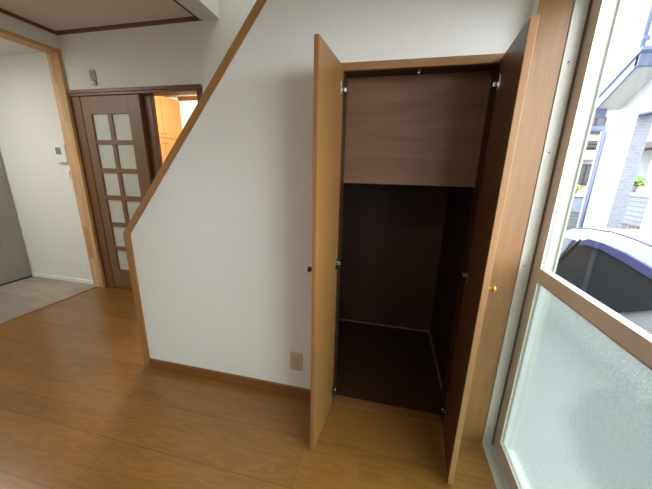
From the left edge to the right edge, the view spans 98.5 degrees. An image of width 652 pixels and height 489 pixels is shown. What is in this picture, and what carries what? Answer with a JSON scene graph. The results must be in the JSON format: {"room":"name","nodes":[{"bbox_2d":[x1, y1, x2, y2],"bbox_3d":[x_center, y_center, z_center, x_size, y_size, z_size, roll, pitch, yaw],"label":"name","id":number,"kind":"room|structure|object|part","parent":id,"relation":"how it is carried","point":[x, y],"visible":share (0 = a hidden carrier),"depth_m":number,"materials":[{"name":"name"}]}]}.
{"room":"living room","nodes":[
{"label":"living room","id":0,"kind":"room"},
{"bbox_2d":[0,156,31,273],"bbox_3d":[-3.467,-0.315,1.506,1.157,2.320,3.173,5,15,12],"label":"door frame","id":1,"kind":"structure","parent":0,"point":[0,156],"depth_m":3.19,"materials":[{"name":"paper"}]},
{"bbox_2d":[0,157,31,285],"bbox_3d":[-3.605,-0.503,2.710,0.027,2.046,0.835,5,15,12],"label":"door","id":2,"kind":"structure","parent":1,"relation":"in","point":[14,265],"depth_m":3.14,"materials":[{"name":"grey"}]},
{"bbox_2d":[0,38,41,55],"bbox_3d":[-3.434,-1.482,1.238,1.152,0.086,3.260,5,15,12],"label":"ceiling","id":3,"kind":"structure","parent":0,"point":[7,47],"depth_m":2.55,"materials":[{"name":"white paint"}]},
{"bbox_2d":[0,12,59,48],"bbox_3d":[-3.003,-0.153,0.687,0.120,2.450,4.559,5,15,12],"label":"wall","id":4,"kind":"structure","parent":0,"point":[9,23],"depth_m":2.32,"materials":[{"name":"white paint"}]},
{"bbox_2d":[0,8,55,33],"bbox_3d":[-2.909,-1.318,0.349,0.022,0.024,4.539,5,15,12],"label":"crown molding","id":5,"kind":"structure","parent":4,"relation":"attached to","point":[3,11],"depth_m":2.29,"materials":[{"name":"brown wood"}]},
{"bbox_2d":[0,28,60,52],"bbox_3d":[-2.773,-1.420,1.282,0.136,0.029,2.708,5,15,12],"label":"trim","id":6,"kind":"structure","parent":4,"relation":"attached to","point":[5,34],"depth_m":2.34,"materials":[{"name":"brown wood"}]},
{"bbox_2d":[0,0,191,30],"bbox_3d":[-1.128,-1.236,-0.043,3.673,0.100,4.559,5,15,12],"label":"ceiling","id":7,"kind":"structure","parent":0,"point":[57,15],"depth_m":2.15,"materials":[{"name":"paint"}]},
{"bbox_2d":[0,0,256,280],"bbox_3d":[-1.347,-1.389,2.450,4.720,4.000,0.120,5,15,12],"label":"wall","id":8,"kind":"structure","parent":0,"point":[43,196],"depth_m":2.72,"materials":[{"name":"white paint"}]},
{"bbox_2d":[53,145,68,163],"bbox_3d":[-2.668,-0.909,2.829,0.140,0.184,0.024,5,15,12],"label":"intercom","id":9,"kind":"object","parent":8,"relation":"attached to","point":[60,150],"visible":0.95,"depth_m":2.82,"materials":[{"name":"white plastic"}]},
{"bbox_2d":[33,273,93,284],"bbox_3d":[-3.052,0.399,3.271,0.952,0.045,0.010,5,15,12],"label":"baseboard","id":10,"kind":"structure","parent":8,"relation":"attached to","point":[34,274],"depth_m":3.27,"materials":[{"name":"white plastic"}]},
{"bbox_2d":[66,168,71,179],"bbox_3d":[-2.628,-0.719,2.875,0.072,0.114,0.012,5,15,12],"label":"light switch","id":11,"kind":"object","parent":8,"relation":"attached to","point":[68,172],"visible":0.8,"depth_m":2.87,"materials":[{"name":"white plastic"}]},
{"bbox_2d":[46,52,105,287],"bbox_3d":[-2.498,-0.632,2.843,0.136,2.285,0.029,5,15,12],"label":"trim","id":12,"kind":"structure","parent":8,"relation":"attached to","point":[55,62],"depth_m":2.78,"materials":[{"name":"brown wood"}]},
{"bbox_2d":[84,262,90,271],"bbox_3d":[-2.664,0.248,3.139,0.072,0.112,0.010,5,15,12],"label":"wall outlet","id":13,"kind":"object","parent":8,"relation":"attached to","point":[87,265],"visible":0.85,"depth_m":3.13,"materials":[{"name":"white plastic"}]},
{"bbox_2d":[89,70,96,84],"bbox_3d":[-2.103,-1.499,2.523,0.065,0.126,0.028,5,15,12],"label":"wall plate","id":14,"kind":"object","parent":8,"relation":"attached to","point":[93,80],"visible":1,"depth_m":2.52,"materials":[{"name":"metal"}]},
{"bbox_2d":[56,16,201,34],"bbox_3d":[-1.688,-1.823,2.343,1.478,0.024,0.022,5,15,12],"label":"crown molding","id":15,"kind":"structure","parent":8,"relation":"attached to","point":[192,18],"depth_m":2.33,"materials":[{"name":"brown wood"}]},
{"bbox_2d":[66,84,202,288],"bbox_3d":[-1.765,-0.439,2.778,1.481,1.978,0.122,5,15,12],"label":"door","id":16,"kind":"structure","parent":8,"relation":"in","point":[117,131],"depth_m":2.70,"materials":[{"name":"brown wood"}]},
{"bbox_3d":[-1.652,-0.416,2.794,0.132,1.930,0.052,5,15,12],"label":"post","id":17,"kind":"part","parent":16,"relation":"part of","materials":[{"name":"brown wood"}]},
{"bbox_2d":[164,94,196,96],"bbox_3d":[-1.642,-2.108,3.469,5.800,0.050,2.020,5,15,12],"label":"ceiling","id":18,"kind":"structure","parent":0,"point":[196,94],"depth_m":4.45,"materials":[{"name":"paint"}]},
{"bbox_2d":[167,97,196,128],"bbox_3d":[-1.669,-0.925,3.785,5.800,2.400,2.020,5,15,12],"label":"wall","id":19,"kind":"structure","parent":0,"point":[186,107],"depth_m":4.56,"materials":[{"name":"white paint"}]},
{"bbox_2d":[178,96,196,100],"bbox_3d":[-0.550,-2.204,4.135,3.770,0.060,0.025,5,15,12],"label":"crown molding","id":20,"kind":"structure","parent":19,"relation":"attached to","point":[181,98],"depth_m":4.49,"materials":[{"name":"brown wood"}]},
{"bbox_2d":[176,0,218,19],"bbox_3d":[-1.001,-1.909,1.660,0.159,0.572,0.958,5,15,12],"label":"beam","id":21,"kind":"structure","parent":0,"point":[202,9],"depth_m":2.06,"materials":[{"name":"white paint"}]},
{"bbox_2d":[173,0,199,19],"bbox_3d":[-1.098,-1.645,1.741,0.022,0.031,0.939,5,15,12],"label":"crown molding","id":22,"kind":"structure","parent":21,"relation":"attached to","point":[178,3],"depth_m":2.04,"materials":[{"name":"brown wood"}]},
{"bbox_2d":[0,276,496,488],"bbox_3d":[-1.844,1.136,0.802,4.846,0.050,4.660,5,15,12],"label":"floor","id":23,"kind":"structure","parent":0,"point":[81,407],"depth_m":1.48,"materials":[{"name":"brown wood"}]},
{"bbox_2d":[0,287,95,324],"bbox_3d":[-2.856,0.798,1.882,0.020,0.004,2.648,5,15,12],"label":"trim","id":24,"kind":"structure","parent":23,"relation":"on","point":[93,287],"depth_m":2.67,"materials":[{"name":"brown wood"}]},
{"bbox_2d":[307,15,539,484],"bbox_3d":[0.356,-0.005,1.663,0.868,1.812,1.275,5,15,12],"label":"closet","id":25,"kind":"object","parent":23,"relation":"on","point":[413,158],"visible":0.99,"depth_m":1.32,"materials":[{"name":"brown wood"}]},
{"bbox_3d":[0.000,0.119,1.273,0.018,1.730,0.307,6,16,18],"label":"door","id":26,"kind":"part","parent":25,"relation":"part of","materials":[{"name":"brown wood"}]},
{"bbox_3d":[0.398,-0.544,1.282,0.671,0.533,0.012,5,15,12],"label":"panel","id":27,"kind":"part","parent":25,"relation":"part of","materials":[{"name":"brown wood"}]},
{"bbox_3d":[0.376,-0.732,1.134,0.636,0.031,0.018,5,15,12],"label":"head rail","id":28,"kind":"part","parent":25,"relation":"part of","materials":[{"name":"brown wood"}]},
{"bbox_3d":[0.606,0.168,1.139,0.022,1.730,0.307,6,16,17],"label":"door","id":29,"kind":"part","parent":25,"relation":"part of","materials":[{"name":"brown wood"}]},
{"bbox_3d":[0.590,0.158,1.003,0.032,0.025,0.025,5,15,12],"label":"knob","id":30,"kind":"part","parent":25,"relation":"part of","materials":[{"name":"gold metal"}]},
{"bbox_3d":[0.658,-0.625,1.111,0.012,0.018,0.060,5,15,12],"label":"hinge arm","id":31,"kind":"part","parent":25,"relation":"part of","materials":[{"name":"silver metal"}]},
{"bbox_2d":[131,0,532,388],"bbox_3d":[-0.191,-0.289,1.435,1.968,2.450,0.100,5,15,12],"label":"wall","id":32,"kind":"structure","parent":0,"point":[222,247],"depth_m":1.44,"materials":[{"name":"white paint"}]},
{"bbox_2d":[123,0,266,366],"bbox_3d":[-0.548,-0.318,1.513,1.324,2.450,0.122,5,15,12],"label":"trim","id":33,"kind":"structure","parent":32,"relation":"attached to","point":[258,5],"depth_m":1.49,"materials":[{"name":"brown wood"}]},
{"bbox_2d":[149,358,310,399],"bbox_3d":[-0.583,0.847,1.768,1.240,0.066,0.009,5,15,12],"label":"baseboard","id":34,"kind":"structure","parent":32,"relation":"attached to","point":[270,386],"depth_m":1.76,"materials":[{"name":"brown wood"}]},
{"bbox_2d":[290,352,302,370],"bbox_3d":[-0.172,0.677,1.624,0.074,0.116,0.010,5,15,12],"label":"wall outlet","id":35,"kind":"object","parent":32,"relation":"attached to","point":[296,359],"visible":1,"depth_m":1.62,"materials":[{"name":"plastic"}]},
{"bbox_2d":[530,0,539,16],"bbox_3d":[0.427,0.275,-0.528,0.218,2.500,3.600,5,15,12],"label":"wall","id":36,"kind":"structure","parent":0,"point":[535,4],"depth_m":0.99,"materials":[{"name":"white paint"}]},
{"bbox_2d":[461,0,651,488],"bbox_3d":[0.627,0.282,0.317,0.248,2.080,1.862,5,15,12],"label":"window","id":37,"kind":"structure","parent":36,"relation":"in","point":[570,407],"depth_m":1.01,"materials":[{"name":"metal"}]},
{"bbox_3d":[0.678,0.286,0.306,0.144,2.080,1.860,5,15,12],"label":"frame","id":38,"kind":"part","parent":37,"relation":"part of","materials":[{"name":"wood"}]},
{"bbox_3d":[0.774,0.171,0.720,0.030,1.964,0.929,5,15,12],"label":"sash","id":39,"kind":"part","parent":37,"relation":"part of","materials":[{"name":"brown metal"}]},
{"bbox_3d":[0.763,0.647,0.847,0.001,0.826,0.821,5,15,12],"label":"figured pane","id":40,"kind":"part","parent":37,"relation":"part of","materials":[{"name":"white glass"}]},
{"bbox_3d":[0.772,0.225,0.734,0.031,0.048,0.821,5,15,12],"label":"rail","id":41,"kind":"part","parent":37,"relation":"part of","materials":[{"name":"brown wood"}]},
{"bbox_3d":[-1.735,0.245,4.149,5.700,0.050,2.140,5,15,12],"label":"floor","id":42,"kind":"structure","parent":0,"visible":0},
{"bbox_2d":[154,96,181,162],"bbox_3d":[-3.010,-1.017,4.143,0.921,2.335,1.698,5,15,12],"label":"tall cabinet","id":43,"kind":"object","parent":42,"relation":"on","point":[167,109],"visible":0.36,"depth_m":4.35,"materials":[{"name":"brown wood"}]},
{"bbox_3d":[-2.528,-1.871,4.040,0.021,0.582,0.414,5,15,12],"label":"door","id":44,"kind":"part","parent":43,"relation":"part of","materials":[{"name":"brown wood"}]},
{"bbox_3d":[-2.553,-0.784,4.330,0.021,1.648,0.414,5,15,12],"label":"door","id":45,"kind":"part","parent":43,"relation":"part of","materials":[{"name":"brown wood"}]},
{"bbox_3d":[-2.460,-0.886,4.719,0.021,1.648,0.399,5,15,12],"label":"door","id":46,"kind":"part","parent":43,"relation":"part of","materials":[{"name":"brown wood"}]},
{"bbox_3d":[-2.435,-1.972,4.428,0.021,0.582,0.399,5,15,12],"label":"door","id":47,"kind":"part","parent":43,"relation":"part of","materials":[{"name":"brown wood"}]},
{"label":"outside","id":48,"kind":"structure","parent":0,"visible":0},
{"bbox_3d":[18.343,-0.623,11.725,29.328,0.100,52.000,5,15,12],"label":"ground","id":49,"kind":"structure","parent":48,"visible":0},
{"bbox_2d":[566,195,585,230],"bbox_3d":[8.111,-1.119,9.978,3.100,1.310,0.230,5,15,12],"label":"wall","id":50,"kind":"structure","parent":49,"relation":"on","point":[578,199],"depth_m":9.76,"materials":[{"name":"stone"}]},
{"bbox_3d":[8.707,-1.347,9.681,0.350,0.470,0.030,5,15,12],"label":"panel","id":51,"kind":"part","parent":50,"relation":"part of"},
{"bbox_2d":[575,185,581,194],"bbox_3d":[8.542,-1.910,9.661,0.382,0.400,0.425,10,17,31],"label":"plant","id":52,"kind":"object","parent":50,"relation":"on","point":[578,187],"visible":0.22,"depth_m":9.53,"materials":[{"name":"yellow plant"}]},
{"bbox_2d":[576,126,607,227],"bbox_3d":[5.170,-1.041,6.258,1.258,2.950,0.077,5,15,12],"label":"post","id":53,"kind":"object","parent":49,"relation":"on","point":[602,138],"visible":0.6,"depth_m":5.99,"materials":[{"name":"white metal"}]},
{"bbox_2d":[576,110,612,194],"bbox_3d":[8.880,-3.447,11.705,3.800,4.950,3.300,5,15,12],"label":"house","id":54,"kind":"structure","parent":49,"relation":"on","point":[593,138],"depth_m":10.01,"materials":[{"name":"white paint"}]},
{"bbox_3d":[9.470,-2.565,10.294,0.685,0.640,0.030,5,15,12],"label":"pane","id":55,"kind":"part","parent":54,"relation":"part of","materials":[{"name":"grey glass"}]},
{"bbox_3d":[9.458,-4.187,9.872,0.485,0.450,0.030,5,15,12],"label":"pane","id":56,"kind":"part","parent":54,"relation":"part of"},
{"bbox_2d":[555,228,651,334],"bbox_3d":[3.592,0.504,3.254,1.962,1.445,4.120,5,15,12],"label":"car","id":57,"kind":"object","parent":49,"relation":"on","point":[612,266],"visible":0.45,"depth_m":2.68,"materials":[{"name":"white paint"}]},
{"bbox_3d":[2.868,0.133,3.390,0.024,0.490,0.375,1,15,-1],"label":"pillar trim","id":58,"kind":"part","parent":57,"relation":"part of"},
{"bbox_3d":[2.837,0.007,2.594,0.016,0.148,2.004,5,15,12],"label":"roof molding","id":59,"kind":"part","parent":57,"relation":"part of","materials":[{"name":"white metal"}]},
{"bbox_2d":[583,0,651,229],"bbox_3d":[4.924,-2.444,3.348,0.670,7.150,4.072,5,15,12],"label":"house","id":60,"kind":"structure","parent":49,"relation":"on","point":[628,94],"depth_m":5.01,"materials":[{"name":"white paint"}]},
{"bbox_2d":[621,193,650,228],"bbox_3d":[7.347,-0.204,5.963,0.243,1.580,4.015,5,15,12],"label":"wall","id":61,"kind":"structure","parent":49,"relation":"on","point":[637,204],"depth_m":6.80,"materials":[{"name":"stone"}]},
{"bbox_2d":[631,176,648,192],"bbox_3d":[7.675,-1.518,7.000,0.481,0.437,0.498,11,18,31],"label":"potted plant","id":62,"kind":"object","parent":61,"relation":"on","point":[639,180],"visible":0.48,"depth_m":6.91,"materials":[{"name":"green plant"}]},
{"bbox_2d":[635,125,651,193],"bbox_3d":[9.801,-2.149,5.566,3.600,5.650,5.300,5,15,12],"label":"house","id":63,"kind":"structure","parent":49,"relation":"on","point":[645,167],"depth_m":7.92,"materials":[{"name":"white"}]}
]}

